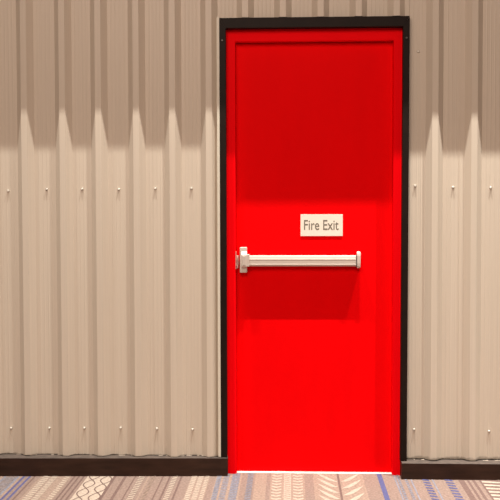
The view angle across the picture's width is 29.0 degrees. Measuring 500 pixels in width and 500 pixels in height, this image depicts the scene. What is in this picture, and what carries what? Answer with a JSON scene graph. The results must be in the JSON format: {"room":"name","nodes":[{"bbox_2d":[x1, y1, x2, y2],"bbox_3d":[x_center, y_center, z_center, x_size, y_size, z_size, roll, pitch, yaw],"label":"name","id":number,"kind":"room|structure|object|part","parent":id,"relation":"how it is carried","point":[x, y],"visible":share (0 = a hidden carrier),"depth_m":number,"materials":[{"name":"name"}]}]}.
{"room":"commercial building corridor","nodes":[
{"label":"commercial building corridor","id":0,"kind":"room"},
{"bbox_2d":[0,0,499,460],"bbox_3d":[-0.002,-0.544,4.520,4.600,3.200,0.130,0,2,2],"label":"wall","id":1,"kind":"structure","parent":0,"point":[109,308],"depth_m":4.50,"materials":[{"name":"beige metal"}]},
{"bbox_2d":[0,454,227,475],"bbox_3d":[-1.203,1.016,4.551,2.196,0.087,0.119,0,2,2],"label":"baseboard","id":2,"kind":"structure","parent":1,"relation":"attached to","point":[10,464],"depth_m":4.52,"materials":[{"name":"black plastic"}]},
{"bbox_2d":[216,17,248,456],"bbox_3d":[-0.079,-0.052,4.495,0.152,2.041,0.035,0,2,2],"label":"door frame","id":3,"kind":"structure","parent":1,"relation":"attached to","point":[217,18],"depth_m":4.48,"materials":[{"name":"metal"}]},
{"bbox_2d":[219,16,409,474],"bbox_3d":[0.304,-0.011,4.649,0.869,2.126,0.390,0,2,2],"label":"door","id":4,"kind":"structure","parent":1,"relation":"in","point":[314,111],"depth_m":4.53,"materials":[{"name":"red paint"}]},
{"bbox_3d":[-0.060,0.047,4.531,0.013,0.082,0.041,0,2,2],"label":"strike plate","id":5,"kind":"part","parent":4,"relation":"part of","materials":[{"name":"paint"}]},
{"bbox_2d":[301,214,342,235],"bbox_3d":[0.336,-0.116,4.532,0.197,0.102,0.004,0,2,2],"label":"exit sign","id":6,"kind":"object","parent":4,"relation":"attached to","point":[311,224],"visible":1,"depth_m":4.53,"materials":[{"name":"beige plastic"}]},
{"bbox_2d":[400,459,499,479],"bbox_3d":[1.499,1.018,4.461,1.598,0.076,0.073,0,2,2],"label":"baseboard","id":7,"kind":"structure","parent":1,"relation":"attached to","point":[417,469],"depth_m":4.45,"materials":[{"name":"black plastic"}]},
{"bbox_2d":[0,473,499,499],"bbox_3d":[-0.024,1.178,1.571,5.200,0.001,6.038,0,2,2],"label":"floor","id":8,"kind":"structure","parent":0,"point":[238,486],"depth_m":4.33,"materials":[{"name":"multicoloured carpet"}]}
]}

